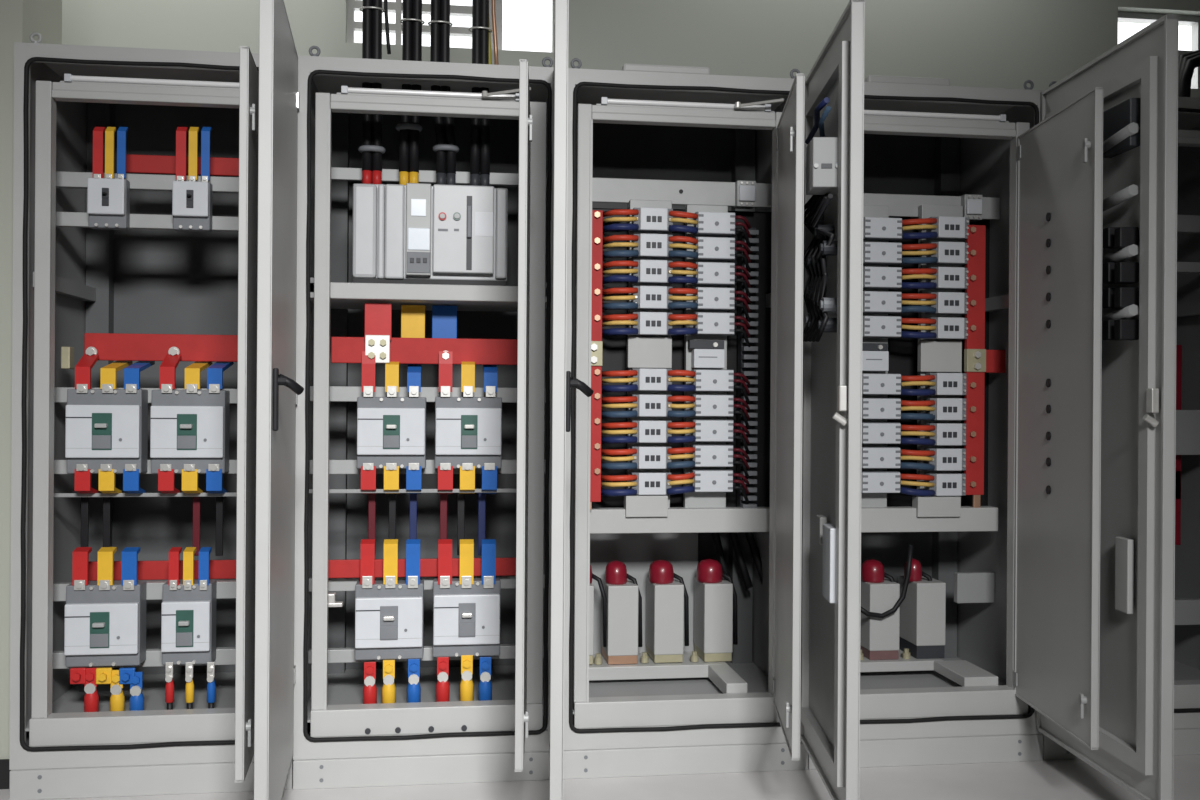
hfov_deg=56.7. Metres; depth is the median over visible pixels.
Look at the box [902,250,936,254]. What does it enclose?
wire
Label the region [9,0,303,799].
tall cabinet
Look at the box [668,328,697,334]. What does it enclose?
wire
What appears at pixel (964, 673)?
shelf
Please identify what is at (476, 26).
cable tie
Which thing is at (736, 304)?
wire
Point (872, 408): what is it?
contactor
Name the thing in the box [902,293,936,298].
wire
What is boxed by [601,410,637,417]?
wire
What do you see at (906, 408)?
wire
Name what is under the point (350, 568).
busbar
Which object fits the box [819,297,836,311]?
light
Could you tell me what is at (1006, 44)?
wall
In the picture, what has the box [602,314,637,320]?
wire
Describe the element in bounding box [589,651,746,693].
shelf
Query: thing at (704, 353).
box
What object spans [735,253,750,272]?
wire
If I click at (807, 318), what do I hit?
light
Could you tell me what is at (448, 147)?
cable tie
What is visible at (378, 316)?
vertical busbar
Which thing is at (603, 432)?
wire
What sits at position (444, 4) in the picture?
power cable
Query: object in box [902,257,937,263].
wire
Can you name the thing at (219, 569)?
busbar
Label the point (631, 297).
wire
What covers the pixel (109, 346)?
busbar
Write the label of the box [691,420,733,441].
contactor
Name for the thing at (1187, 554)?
tall cabinet
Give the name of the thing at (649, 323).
switch
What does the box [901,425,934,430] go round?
wire
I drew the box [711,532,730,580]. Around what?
power cable
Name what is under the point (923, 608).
power capacitor
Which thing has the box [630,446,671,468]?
switch
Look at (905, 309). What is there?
wire
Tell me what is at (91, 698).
cable lug
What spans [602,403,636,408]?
wire
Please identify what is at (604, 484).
wire
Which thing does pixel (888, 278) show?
contactor
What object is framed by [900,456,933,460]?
wire
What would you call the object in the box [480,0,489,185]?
power cable
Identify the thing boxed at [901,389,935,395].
wire
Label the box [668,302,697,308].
wire
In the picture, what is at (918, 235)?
wire
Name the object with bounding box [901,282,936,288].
wire
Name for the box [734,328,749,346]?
wire
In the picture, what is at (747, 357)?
duct
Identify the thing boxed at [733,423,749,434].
wire
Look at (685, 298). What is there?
wire
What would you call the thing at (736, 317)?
wire
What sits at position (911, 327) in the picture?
wire
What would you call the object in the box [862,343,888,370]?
box
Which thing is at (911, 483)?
wire
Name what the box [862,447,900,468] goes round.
contactor
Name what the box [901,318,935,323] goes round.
wire
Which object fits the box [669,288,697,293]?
wire
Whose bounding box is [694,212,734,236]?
contactor
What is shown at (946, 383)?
switch
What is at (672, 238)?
wire
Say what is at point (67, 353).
insulator
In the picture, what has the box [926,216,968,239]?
switch
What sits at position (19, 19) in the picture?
wall
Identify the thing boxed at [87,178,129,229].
compact breaker
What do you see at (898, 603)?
power cable
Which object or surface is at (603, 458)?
wire
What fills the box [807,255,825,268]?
cables
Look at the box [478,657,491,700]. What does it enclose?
cable lug
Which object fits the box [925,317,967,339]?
switch
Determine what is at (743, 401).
wire
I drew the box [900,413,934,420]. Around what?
wire
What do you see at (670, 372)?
wire
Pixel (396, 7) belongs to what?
window
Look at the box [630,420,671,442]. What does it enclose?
switch
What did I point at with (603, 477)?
wire
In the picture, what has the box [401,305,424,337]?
vertical busbar
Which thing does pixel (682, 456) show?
wire
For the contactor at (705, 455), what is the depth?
3.70 m
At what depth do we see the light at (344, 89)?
3.42 m
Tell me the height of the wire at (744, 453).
0.040 m
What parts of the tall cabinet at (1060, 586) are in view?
panel, plate, mounting plate, panel, shadow panel, frame sill, post, panel, panel, rail, frame post, door, stiffener frame, door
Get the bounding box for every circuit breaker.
[64,547,145,683]
[65,347,154,492]
[150,347,233,492]
[161,547,216,664]
[352,183,507,285]
[355,539,423,659]
[357,351,425,493]
[433,539,500,656]
[435,351,501,493]
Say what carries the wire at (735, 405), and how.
in the duct
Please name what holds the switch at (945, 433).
attached to the tall cabinet at (1060, 586)
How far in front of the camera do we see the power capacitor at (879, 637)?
3.94 m
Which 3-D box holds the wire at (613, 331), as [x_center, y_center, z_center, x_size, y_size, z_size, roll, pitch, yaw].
[0.058,-0.225,3.663,0.135,0.027,0.060,0,0,15]
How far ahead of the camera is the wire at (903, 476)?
3.79 m
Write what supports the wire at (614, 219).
in the tall cabinet at (789, 690)
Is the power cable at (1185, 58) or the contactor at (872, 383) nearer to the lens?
the contactor at (872, 383)
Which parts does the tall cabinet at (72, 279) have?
frame post, panel, rail, post, panel, frame sill, panel, mounting rail, mounting rail, mounting rail, mounting rail, mounting rail, mounting rail, panel, door, door, lock handle, handle lever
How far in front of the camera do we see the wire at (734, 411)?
3.72 m
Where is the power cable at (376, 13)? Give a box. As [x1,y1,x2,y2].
[372,0,381,183]
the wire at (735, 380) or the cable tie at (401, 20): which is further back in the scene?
the wire at (735, 380)
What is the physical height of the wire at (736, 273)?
0.052 m
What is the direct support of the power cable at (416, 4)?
attached to the tall cabinet at (340, 741)
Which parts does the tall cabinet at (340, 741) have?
rail, panel, frame post, post, panel, panel, mounting rail, frame sill, mounting rail, mounting rail, mounting rail, panel, mounting rail, post, door, frame post, panel, door, lock handle, handle lever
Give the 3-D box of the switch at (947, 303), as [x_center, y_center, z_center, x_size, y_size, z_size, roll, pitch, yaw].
[1.200,-0.333,3.833,0.138,0.072,0.063,0,0,-8]
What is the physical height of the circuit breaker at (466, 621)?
0.369 m
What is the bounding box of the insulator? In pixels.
[61,347,73,368]
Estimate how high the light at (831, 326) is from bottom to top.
0.040 m
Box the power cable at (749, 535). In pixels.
[745,532,762,583]
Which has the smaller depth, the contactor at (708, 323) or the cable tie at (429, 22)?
the cable tie at (429, 22)
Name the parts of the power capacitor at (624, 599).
plate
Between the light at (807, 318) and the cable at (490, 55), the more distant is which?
the cable at (490, 55)
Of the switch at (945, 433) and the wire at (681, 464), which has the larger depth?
the switch at (945, 433)
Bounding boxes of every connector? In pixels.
[814,225,833,238]
[820,241,837,254]
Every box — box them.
[687,340,724,367]
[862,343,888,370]
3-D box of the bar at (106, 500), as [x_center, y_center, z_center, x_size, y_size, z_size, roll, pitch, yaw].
[-1.542,0.393,3.474,0.021,0.187,0.010,0,0,-8]
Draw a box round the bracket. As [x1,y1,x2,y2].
[328,593,342,606]
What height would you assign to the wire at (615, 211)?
0.024 m
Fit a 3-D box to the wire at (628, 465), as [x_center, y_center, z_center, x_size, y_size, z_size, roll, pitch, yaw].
[0.055,0.219,3.665,0.135,0.027,0.060,0,0,15]
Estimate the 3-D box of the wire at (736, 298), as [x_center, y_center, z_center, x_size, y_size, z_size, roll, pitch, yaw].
[0.478,-0.318,3.724,0.068,0.052,0.022,0,0,-25]
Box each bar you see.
[81,497,88,546]
[103,497,110,546]
[193,497,199,555]
[215,497,222,555]
[368,494,375,538]
[389,494,395,538]
[409,494,416,538]
[440,494,446,538]
[457,488,464,554]
[478,488,485,554]
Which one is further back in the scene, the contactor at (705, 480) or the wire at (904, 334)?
the wire at (904, 334)
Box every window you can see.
[347,0,554,52]
[1118,11,1199,88]
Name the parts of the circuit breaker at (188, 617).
busbar link, toggle lever, toggle plate, busbar link, busbar link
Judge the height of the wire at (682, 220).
0.022 m
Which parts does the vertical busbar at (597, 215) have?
joint plate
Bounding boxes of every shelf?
[310,282,546,311]
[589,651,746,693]
[860,649,997,686]
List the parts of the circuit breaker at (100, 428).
busbar link, busbar link, toggle lever, toggle plate, busbar link, busbar link, busbar link, busbar link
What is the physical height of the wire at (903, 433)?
0.019 m
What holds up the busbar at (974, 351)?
attached to the tall cabinet at (1060, 586)
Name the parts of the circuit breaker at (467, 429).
busbar link, busbar link, busbar link, busbar link, toggle lever, toggle plate, busbar link, busbar link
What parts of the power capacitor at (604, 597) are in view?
plate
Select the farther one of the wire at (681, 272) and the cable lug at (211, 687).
the wire at (681, 272)
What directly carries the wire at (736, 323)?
in the duct
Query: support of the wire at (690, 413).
in the tall cabinet at (789, 690)
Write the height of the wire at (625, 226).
0.027 m
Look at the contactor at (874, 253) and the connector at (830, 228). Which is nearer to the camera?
the connector at (830, 228)
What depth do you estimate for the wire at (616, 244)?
3.65 m
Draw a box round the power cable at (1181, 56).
[1178,50,1199,73]
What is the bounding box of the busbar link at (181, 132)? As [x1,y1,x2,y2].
[176,127,187,180]
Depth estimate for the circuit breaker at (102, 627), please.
3.37 m
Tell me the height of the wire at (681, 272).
0.018 m
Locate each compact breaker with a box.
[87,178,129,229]
[172,181,212,231]
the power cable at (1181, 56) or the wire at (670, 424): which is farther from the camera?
the power cable at (1181, 56)
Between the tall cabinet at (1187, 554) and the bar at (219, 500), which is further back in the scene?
the tall cabinet at (1187, 554)
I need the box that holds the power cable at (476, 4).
[470,0,480,185]
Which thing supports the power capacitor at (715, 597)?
in the tall cabinet at (789, 690)
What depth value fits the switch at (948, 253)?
3.81 m
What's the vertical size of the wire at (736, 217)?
0.040 m
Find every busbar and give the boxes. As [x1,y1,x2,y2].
[84,333,237,361]
[89,560,235,580]
[126,154,238,175]
[328,557,515,577]
[331,337,517,364]
[364,303,391,362]
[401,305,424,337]
[432,305,456,337]
[590,210,602,509]
[964,225,985,507]
[985,350,1004,372]
[1175,345,1181,498]
[1175,471,1180,544]
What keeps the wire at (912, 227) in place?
in the tall cabinet at (1060, 586)
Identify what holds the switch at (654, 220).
attached to the tall cabinet at (789, 690)
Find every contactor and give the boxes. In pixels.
[690,469,732,491]
[691,369,733,391]
[691,395,733,416]
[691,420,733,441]
[691,444,732,466]
[693,237,734,261]
[693,262,734,285]
[693,287,734,310]
[693,312,734,335]
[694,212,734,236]
[861,471,900,492]
[862,316,901,337]
[862,373,900,394]
[862,398,900,419]
[862,422,900,443]
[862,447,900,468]
[863,217,901,240]
[863,242,901,265]
[863,266,901,289]
[863,291,901,313]
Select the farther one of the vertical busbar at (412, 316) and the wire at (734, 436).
the wire at (734, 436)
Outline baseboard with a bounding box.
[0,759,10,788]
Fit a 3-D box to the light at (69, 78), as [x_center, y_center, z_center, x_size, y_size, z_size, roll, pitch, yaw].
[-1.311,-0.948,3.332,0.580,0.027,0.034,0,0,-8]
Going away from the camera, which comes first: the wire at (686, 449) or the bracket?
the bracket
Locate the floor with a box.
[0,754,1199,799]
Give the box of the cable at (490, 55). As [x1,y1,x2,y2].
[489,19,491,63]
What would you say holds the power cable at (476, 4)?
attached to the tall cabinet at (340, 741)
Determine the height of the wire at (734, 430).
0.052 m
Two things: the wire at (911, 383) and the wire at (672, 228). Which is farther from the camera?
the wire at (911, 383)
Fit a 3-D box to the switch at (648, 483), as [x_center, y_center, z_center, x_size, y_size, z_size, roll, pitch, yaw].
[0.169,0.277,3.696,0.133,0.073,0.063,0,0,-8]
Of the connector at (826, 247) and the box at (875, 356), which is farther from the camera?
the box at (875, 356)
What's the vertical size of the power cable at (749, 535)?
0.405 m
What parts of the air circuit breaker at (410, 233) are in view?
frame, panel, charging lever, rating plate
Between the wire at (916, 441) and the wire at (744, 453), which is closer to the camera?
the wire at (744, 453)
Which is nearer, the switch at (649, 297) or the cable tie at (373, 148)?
the cable tie at (373, 148)
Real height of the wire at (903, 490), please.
0.033 m
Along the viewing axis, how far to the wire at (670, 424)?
3.67 m
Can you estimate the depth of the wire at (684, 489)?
3.68 m
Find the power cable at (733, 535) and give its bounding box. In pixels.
[729,532,752,588]
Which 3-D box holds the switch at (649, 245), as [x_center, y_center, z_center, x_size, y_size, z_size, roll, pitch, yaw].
[0.174,-0.512,3.695,0.133,0.074,0.063,0,0,-8]
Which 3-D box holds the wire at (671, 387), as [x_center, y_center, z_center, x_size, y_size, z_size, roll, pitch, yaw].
[0.271,-0.040,3.684,0.096,0.024,0.034,0,0,-8]
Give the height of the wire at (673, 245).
0.019 m
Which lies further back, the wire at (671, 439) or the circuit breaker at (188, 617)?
the wire at (671, 439)
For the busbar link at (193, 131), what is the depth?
3.43 m
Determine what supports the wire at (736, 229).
in the duct
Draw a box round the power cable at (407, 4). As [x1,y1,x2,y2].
[399,0,411,184]
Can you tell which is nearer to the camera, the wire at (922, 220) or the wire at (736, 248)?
the wire at (736, 248)
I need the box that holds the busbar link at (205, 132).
[201,127,211,181]
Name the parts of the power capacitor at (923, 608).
plate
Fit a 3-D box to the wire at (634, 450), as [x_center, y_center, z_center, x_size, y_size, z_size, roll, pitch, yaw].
[0.055,0.170,3.668,0.132,0.023,0.057,0,0,15]
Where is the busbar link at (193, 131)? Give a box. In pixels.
[188,127,198,180]
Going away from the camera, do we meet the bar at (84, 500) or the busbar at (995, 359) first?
the bar at (84, 500)
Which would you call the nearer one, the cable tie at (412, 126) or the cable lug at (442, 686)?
the cable lug at (442, 686)
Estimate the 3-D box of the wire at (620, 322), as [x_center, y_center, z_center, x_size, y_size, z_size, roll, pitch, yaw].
[0.058,-0.252,3.665,0.130,0.020,0.053,0,0,15]
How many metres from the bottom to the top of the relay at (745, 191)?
0.088 m
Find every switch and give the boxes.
[630,395,671,416]
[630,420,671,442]
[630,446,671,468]
[630,472,670,494]
[631,233,672,258]
[631,260,672,283]
[631,286,672,309]
[631,312,671,335]
[631,368,671,390]
[632,207,672,232]
[924,448,965,470]
[924,473,965,495]
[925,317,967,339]
[925,373,966,394]
[925,398,965,419]
[925,423,965,444]
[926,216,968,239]
[926,242,968,264]
[926,267,968,289]
[926,292,967,314]
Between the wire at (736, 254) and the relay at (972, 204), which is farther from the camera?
the relay at (972, 204)
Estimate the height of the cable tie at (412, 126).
0.020 m
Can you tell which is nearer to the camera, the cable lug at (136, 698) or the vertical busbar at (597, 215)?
the cable lug at (136, 698)
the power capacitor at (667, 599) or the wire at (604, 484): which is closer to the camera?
the wire at (604, 484)
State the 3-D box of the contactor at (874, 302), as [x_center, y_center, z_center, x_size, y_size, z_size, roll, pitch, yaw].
[0.958,-0.334,3.801,0.139,0.073,0.063,0,0,-8]
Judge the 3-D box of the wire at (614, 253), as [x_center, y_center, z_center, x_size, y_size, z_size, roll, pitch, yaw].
[0.060,-0.482,3.663,0.135,0.028,0.060,0,0,15]
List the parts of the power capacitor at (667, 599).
plate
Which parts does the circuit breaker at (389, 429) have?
busbar link, busbar link, toggle plate, toggle lever, busbar link, busbar link, busbar link, busbar link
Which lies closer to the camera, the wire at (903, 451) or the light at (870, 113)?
the light at (870, 113)
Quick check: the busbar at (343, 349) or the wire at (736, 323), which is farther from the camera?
the wire at (736, 323)
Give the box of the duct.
[737,227,758,507]
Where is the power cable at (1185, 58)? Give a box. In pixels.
[1178,52,1199,93]
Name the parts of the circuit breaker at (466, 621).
busbar link, busbar link, toggle plate, toggle lever, busbar link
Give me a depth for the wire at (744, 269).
3.72 m
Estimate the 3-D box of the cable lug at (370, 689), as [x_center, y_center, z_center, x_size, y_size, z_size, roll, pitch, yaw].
[-0.724,0.942,3.500,0.043,0.242,0.066,0,0,-8]
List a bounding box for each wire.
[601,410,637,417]
[601,422,636,428]
[601,429,636,434]
[601,436,637,443]
[601,448,636,454]
[601,456,636,461]
[601,462,636,469]
[601,474,636,480]
[601,482,636,486]
[601,488,636,495]
[602,269,637,274]
[602,275,638,284]
[602,288,637,294]
[602,295,637,300]
[602,302,637,310]
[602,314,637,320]
[602,320,637,326]
[602,328,637,335]
[602,370,637,376]
[602,377,636,382]
[602,384,637,391]
[602,396,636,402]
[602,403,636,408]
[603,209,638,216]
[603,217,637,222]
[603,223,638,232]
[603,235,638,242]
[603,242,637,248]
[603,250,638,258]
[603,260,637,268]
[667,447,694,453]
[667,454,693,459]
[667,460,694,468]
[667,472,694,479]
[667,479,693,485]
[667,486,694,494]
[668,276,697,283]
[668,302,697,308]
[668,314,697,319]
[668,320,696,325]
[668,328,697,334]
[668,370,695,376]
[668,377,694,382]
[668,384,695,391]
[668,396,695,401]
[668,403,694,408]
[668,410,695,417]
[668,422,694,427]
[668,429,694,433]
[668,435,695,442]
[669,211,697,218]
[669,218,697,224]
[669,225,697,233]
[669,236,697,243]
[669,243,697,249]
[669,250,697,258]
[669,261,697,268]
[669,270,696,274]
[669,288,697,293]
[669,295,696,300]
[733,398,749,409]
[733,404,749,418]
[733,410,749,428]
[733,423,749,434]
[733,429,749,443]
[733,435,749,453]
[733,448,748,459]
[733,454,749,468]
[733,461,749,478]
[733,473,748,484]
[733,479,749,493]
[733,486,749,503]
[734,316,750,327]
[734,322,750,337]
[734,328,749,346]
[734,373,749,384]
[734,379,749,393]
[734,385,749,403]
[735,216,750,228]
[735,222,750,237]
[735,228,750,247]
[735,241,750,253]
[735,247,750,262]
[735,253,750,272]
[735,266,750,278]
[735,272,750,287]
[735,278,750,297]
[735,291,750,302]
[735,297,750,312]
[735,303,750,322]
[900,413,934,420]
[900,438,935,445]
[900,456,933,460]
[900,462,934,470]
[900,474,934,480]
[900,480,934,486]
[900,487,934,496]
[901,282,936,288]
[901,300,935,304]
[901,306,936,313]
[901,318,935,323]
[901,331,936,338]
[901,375,934,380]
[901,381,935,385]
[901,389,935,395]
[901,400,934,405]
[901,406,934,410]
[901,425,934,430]
[901,431,934,436]
[901,449,934,455]
[902,218,936,224]
[902,225,936,230]
[902,231,937,238]
[902,243,936,249]
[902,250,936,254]
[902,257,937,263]
[902,268,936,273]
[902,274,936,279]
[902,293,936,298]
[902,325,935,329]
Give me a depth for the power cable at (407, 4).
3.61 m
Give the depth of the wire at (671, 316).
3.67 m
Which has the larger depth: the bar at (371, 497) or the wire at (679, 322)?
the wire at (679, 322)
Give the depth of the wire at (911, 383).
3.78 m
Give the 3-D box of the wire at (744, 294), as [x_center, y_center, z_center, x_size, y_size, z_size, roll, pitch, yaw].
[0.478,-0.345,3.724,0.068,0.040,0.022,0,0,-25]
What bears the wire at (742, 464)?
in the duct
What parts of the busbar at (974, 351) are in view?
joint plate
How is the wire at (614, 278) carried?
in the tall cabinet at (789, 690)
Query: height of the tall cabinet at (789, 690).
2.246 m
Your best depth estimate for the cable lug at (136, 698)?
3.38 m
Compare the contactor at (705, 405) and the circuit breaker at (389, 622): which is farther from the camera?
the contactor at (705, 405)
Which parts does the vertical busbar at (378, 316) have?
joint plate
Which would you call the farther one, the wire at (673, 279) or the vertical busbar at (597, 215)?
the wire at (673, 279)
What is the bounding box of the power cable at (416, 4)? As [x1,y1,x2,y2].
[409,0,421,182]
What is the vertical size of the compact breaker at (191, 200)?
0.151 m
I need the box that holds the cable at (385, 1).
[384,0,390,53]
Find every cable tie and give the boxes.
[358,145,385,153]
[359,6,384,12]
[396,123,422,131]
[400,18,424,24]
[428,20,452,26]
[433,144,459,152]
[468,26,492,32]
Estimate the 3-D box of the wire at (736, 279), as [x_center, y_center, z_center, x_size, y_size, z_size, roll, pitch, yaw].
[0.479,-0.375,3.724,0.069,0.063,0.022,0,0,-26]
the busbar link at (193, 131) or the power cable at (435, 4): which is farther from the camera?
the power cable at (435, 4)
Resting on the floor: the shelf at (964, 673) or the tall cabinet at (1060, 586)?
the tall cabinet at (1060, 586)
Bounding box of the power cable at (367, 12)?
[362,0,371,183]
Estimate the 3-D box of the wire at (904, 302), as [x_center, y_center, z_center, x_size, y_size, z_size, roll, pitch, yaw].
[1.089,-0.332,3.795,0.123,0.018,0.026,0,0,-8]
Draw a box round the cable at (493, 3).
[491,0,498,64]
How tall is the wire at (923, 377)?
0.024 m
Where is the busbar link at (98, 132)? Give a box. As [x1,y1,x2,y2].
[93,127,105,178]
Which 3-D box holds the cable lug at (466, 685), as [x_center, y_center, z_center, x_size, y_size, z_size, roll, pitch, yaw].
[-0.425,0.936,3.540,0.043,0.256,0.066,0,0,-8]
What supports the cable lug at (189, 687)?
attached to the circuit breaker at (188, 617)
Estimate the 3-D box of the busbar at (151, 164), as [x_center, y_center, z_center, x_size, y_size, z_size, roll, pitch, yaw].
[-1.346,-0.755,3.579,0.364,0.058,0.012,0,0,-8]
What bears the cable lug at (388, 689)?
attached to the circuit breaker at (389, 622)
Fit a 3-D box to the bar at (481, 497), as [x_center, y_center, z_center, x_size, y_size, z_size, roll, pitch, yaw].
[-0.385,0.397,3.623,0.023,0.217,0.010,0,0,-8]
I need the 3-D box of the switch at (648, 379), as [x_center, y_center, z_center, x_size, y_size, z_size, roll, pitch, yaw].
[0.172,-0.068,3.696,0.133,0.073,0.063,0,0,-8]
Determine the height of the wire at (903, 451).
0.023 m
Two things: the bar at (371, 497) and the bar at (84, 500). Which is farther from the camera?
the bar at (371, 497)
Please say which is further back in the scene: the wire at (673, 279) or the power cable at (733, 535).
the power cable at (733, 535)
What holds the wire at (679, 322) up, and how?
in the tall cabinet at (789, 690)
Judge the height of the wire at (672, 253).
0.026 m
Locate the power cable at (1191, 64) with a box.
[1178,55,1199,96]
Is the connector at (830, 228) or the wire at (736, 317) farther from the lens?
the wire at (736, 317)
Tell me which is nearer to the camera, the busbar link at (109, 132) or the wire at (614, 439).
the busbar link at (109, 132)
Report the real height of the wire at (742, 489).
0.063 m
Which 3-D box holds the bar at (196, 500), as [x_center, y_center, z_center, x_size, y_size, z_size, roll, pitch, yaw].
[-1.274,0.397,3.510,0.022,0.189,0.010,0,0,-8]
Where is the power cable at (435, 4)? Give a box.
[430,0,445,184]
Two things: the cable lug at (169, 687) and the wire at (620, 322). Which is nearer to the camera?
the cable lug at (169, 687)
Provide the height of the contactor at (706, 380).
0.074 m
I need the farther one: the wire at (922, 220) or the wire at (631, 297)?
the wire at (922, 220)
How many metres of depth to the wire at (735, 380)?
3.72 m
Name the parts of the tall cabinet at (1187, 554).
panel, mounting rail, frame sill, panel, mounting rail, rail, mounting rail, mounting rail, panel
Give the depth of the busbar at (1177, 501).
3.98 m
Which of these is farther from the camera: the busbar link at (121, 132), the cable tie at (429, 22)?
the cable tie at (429, 22)
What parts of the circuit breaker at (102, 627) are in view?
busbar link, busbar link, toggle lever, toggle plate, busbar link, busbar link, busbar link, busbar link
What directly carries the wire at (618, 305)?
in the tall cabinet at (789, 690)
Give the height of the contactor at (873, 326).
0.073 m
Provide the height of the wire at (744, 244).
0.040 m
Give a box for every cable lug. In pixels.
[84,668,98,711]
[110,670,124,710]
[130,672,143,710]
[165,662,173,709]
[185,662,193,708]
[207,662,215,708]
[363,662,376,703]
[382,660,395,702]
[407,659,420,702]
[436,657,449,701]
[460,655,473,700]
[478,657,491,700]
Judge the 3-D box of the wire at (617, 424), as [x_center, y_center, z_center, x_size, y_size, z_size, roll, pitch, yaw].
[0.055,0.084,3.669,0.132,0.023,0.057,0,0,15]
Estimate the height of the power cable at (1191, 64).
0.435 m
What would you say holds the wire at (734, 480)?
in the duct
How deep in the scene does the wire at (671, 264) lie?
3.68 m
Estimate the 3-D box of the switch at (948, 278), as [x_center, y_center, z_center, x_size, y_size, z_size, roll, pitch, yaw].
[1.200,-0.419,3.833,0.138,0.072,0.063,0,0,-8]
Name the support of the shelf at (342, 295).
attached to the tall cabinet at (340, 741)
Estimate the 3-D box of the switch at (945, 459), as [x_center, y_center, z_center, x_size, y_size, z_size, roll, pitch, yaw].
[1.193,0.204,3.833,0.132,0.075,0.063,0,0,-8]
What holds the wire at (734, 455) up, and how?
in the duct
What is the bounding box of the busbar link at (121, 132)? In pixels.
[117,127,127,178]
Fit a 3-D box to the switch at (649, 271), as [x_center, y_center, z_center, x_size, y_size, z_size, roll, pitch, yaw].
[0.174,-0.425,3.695,0.133,0.074,0.063,0,0,-8]
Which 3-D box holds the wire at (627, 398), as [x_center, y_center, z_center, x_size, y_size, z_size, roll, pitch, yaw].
[0.056,-0.002,3.668,0.132,0.023,0.057,0,0,15]
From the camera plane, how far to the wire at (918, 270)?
3.78 m
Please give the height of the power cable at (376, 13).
1.356 m
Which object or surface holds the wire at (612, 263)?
in the tall cabinet at (789, 690)
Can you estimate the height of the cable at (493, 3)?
0.942 m
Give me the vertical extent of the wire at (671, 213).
0.027 m
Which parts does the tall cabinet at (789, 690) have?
frame post, panel, plate, panel, frame sill, shadow panel, mounting plate, panel, post, rail, panel, frame post, door, stiffener frame, door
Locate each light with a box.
[60,74,239,89]
[336,86,518,101]
[596,97,774,112]
[805,313,810,326]
[818,318,836,331]
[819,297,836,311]
[864,110,1008,121]
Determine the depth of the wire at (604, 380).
3.65 m
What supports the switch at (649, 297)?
attached to the tall cabinet at (789, 690)
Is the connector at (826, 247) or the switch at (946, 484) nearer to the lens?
the connector at (826, 247)
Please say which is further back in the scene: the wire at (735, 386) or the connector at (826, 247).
the wire at (735, 386)
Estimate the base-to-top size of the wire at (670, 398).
0.021 m
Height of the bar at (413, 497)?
0.215 m
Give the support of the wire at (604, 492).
in the tall cabinet at (789, 690)
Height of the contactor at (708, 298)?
0.075 m
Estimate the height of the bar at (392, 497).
0.215 m
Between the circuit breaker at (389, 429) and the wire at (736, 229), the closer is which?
the circuit breaker at (389, 429)
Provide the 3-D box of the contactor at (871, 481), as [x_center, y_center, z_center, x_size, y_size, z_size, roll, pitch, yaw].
[0.952,0.281,3.801,0.143,0.073,0.063,0,0,-8]
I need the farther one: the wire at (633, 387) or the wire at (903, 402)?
the wire at (903, 402)
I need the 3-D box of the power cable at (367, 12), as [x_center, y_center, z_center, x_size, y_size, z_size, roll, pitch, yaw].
[-0.749,-1.367,3.672,0.039,1.356,0.153,0,0,2]
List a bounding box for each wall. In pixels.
[0,0,61,758]
[62,0,1199,97]
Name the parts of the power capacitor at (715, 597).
plate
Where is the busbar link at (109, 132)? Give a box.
[105,127,115,177]
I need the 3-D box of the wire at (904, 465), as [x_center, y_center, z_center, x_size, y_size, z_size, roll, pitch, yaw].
[1.084,0.228,3.798,0.124,0.031,0.034,0,0,-8]
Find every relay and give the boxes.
[734,180,755,208]
[961,194,981,221]
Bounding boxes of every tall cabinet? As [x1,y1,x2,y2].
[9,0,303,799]
[293,0,593,799]
[563,0,864,799]
[808,14,1178,799]
[1043,81,1199,759]
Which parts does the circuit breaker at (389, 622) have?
busbar link, toggle plate, toggle lever, busbar link, busbar link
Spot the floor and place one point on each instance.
(1073, 779)
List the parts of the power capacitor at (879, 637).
plate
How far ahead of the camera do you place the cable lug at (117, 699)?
3.37 m
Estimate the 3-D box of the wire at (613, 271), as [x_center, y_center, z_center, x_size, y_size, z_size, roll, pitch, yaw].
[0.059,-0.424,3.663,0.130,0.019,0.053,0,0,15]
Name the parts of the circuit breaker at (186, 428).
busbar link, busbar link, toggle plate, toggle lever, busbar link, busbar link, busbar link, busbar link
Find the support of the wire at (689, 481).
in the tall cabinet at (789, 690)
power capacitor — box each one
[589,565,606,663]
[596,561,641,664]
[641,560,688,662]
[690,559,737,661]
[860,559,899,659]
[898,559,945,658]
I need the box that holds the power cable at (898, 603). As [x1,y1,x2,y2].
[861,545,913,617]
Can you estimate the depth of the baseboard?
3.32 m
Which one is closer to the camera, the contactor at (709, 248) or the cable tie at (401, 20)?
the cable tie at (401, 20)
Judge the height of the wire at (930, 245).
0.026 m
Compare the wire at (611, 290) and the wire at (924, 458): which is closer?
the wire at (611, 290)
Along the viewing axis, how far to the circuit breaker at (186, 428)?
3.40 m
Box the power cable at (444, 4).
[440,0,455,184]
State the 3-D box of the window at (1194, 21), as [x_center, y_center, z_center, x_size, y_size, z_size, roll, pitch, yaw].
[2.925,-1.683,5.443,0.950,0.375,0.050,0,0,-8]
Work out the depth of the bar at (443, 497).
3.60 m
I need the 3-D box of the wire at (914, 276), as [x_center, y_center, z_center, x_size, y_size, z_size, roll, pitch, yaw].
[1.090,-0.419,3.792,0.123,0.020,0.026,0,0,-8]
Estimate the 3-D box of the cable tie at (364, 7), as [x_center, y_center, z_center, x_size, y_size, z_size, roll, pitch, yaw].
[-0.740,-1.268,3.614,0.082,0.006,0.056,0,0,-8]
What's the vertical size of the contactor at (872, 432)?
0.073 m

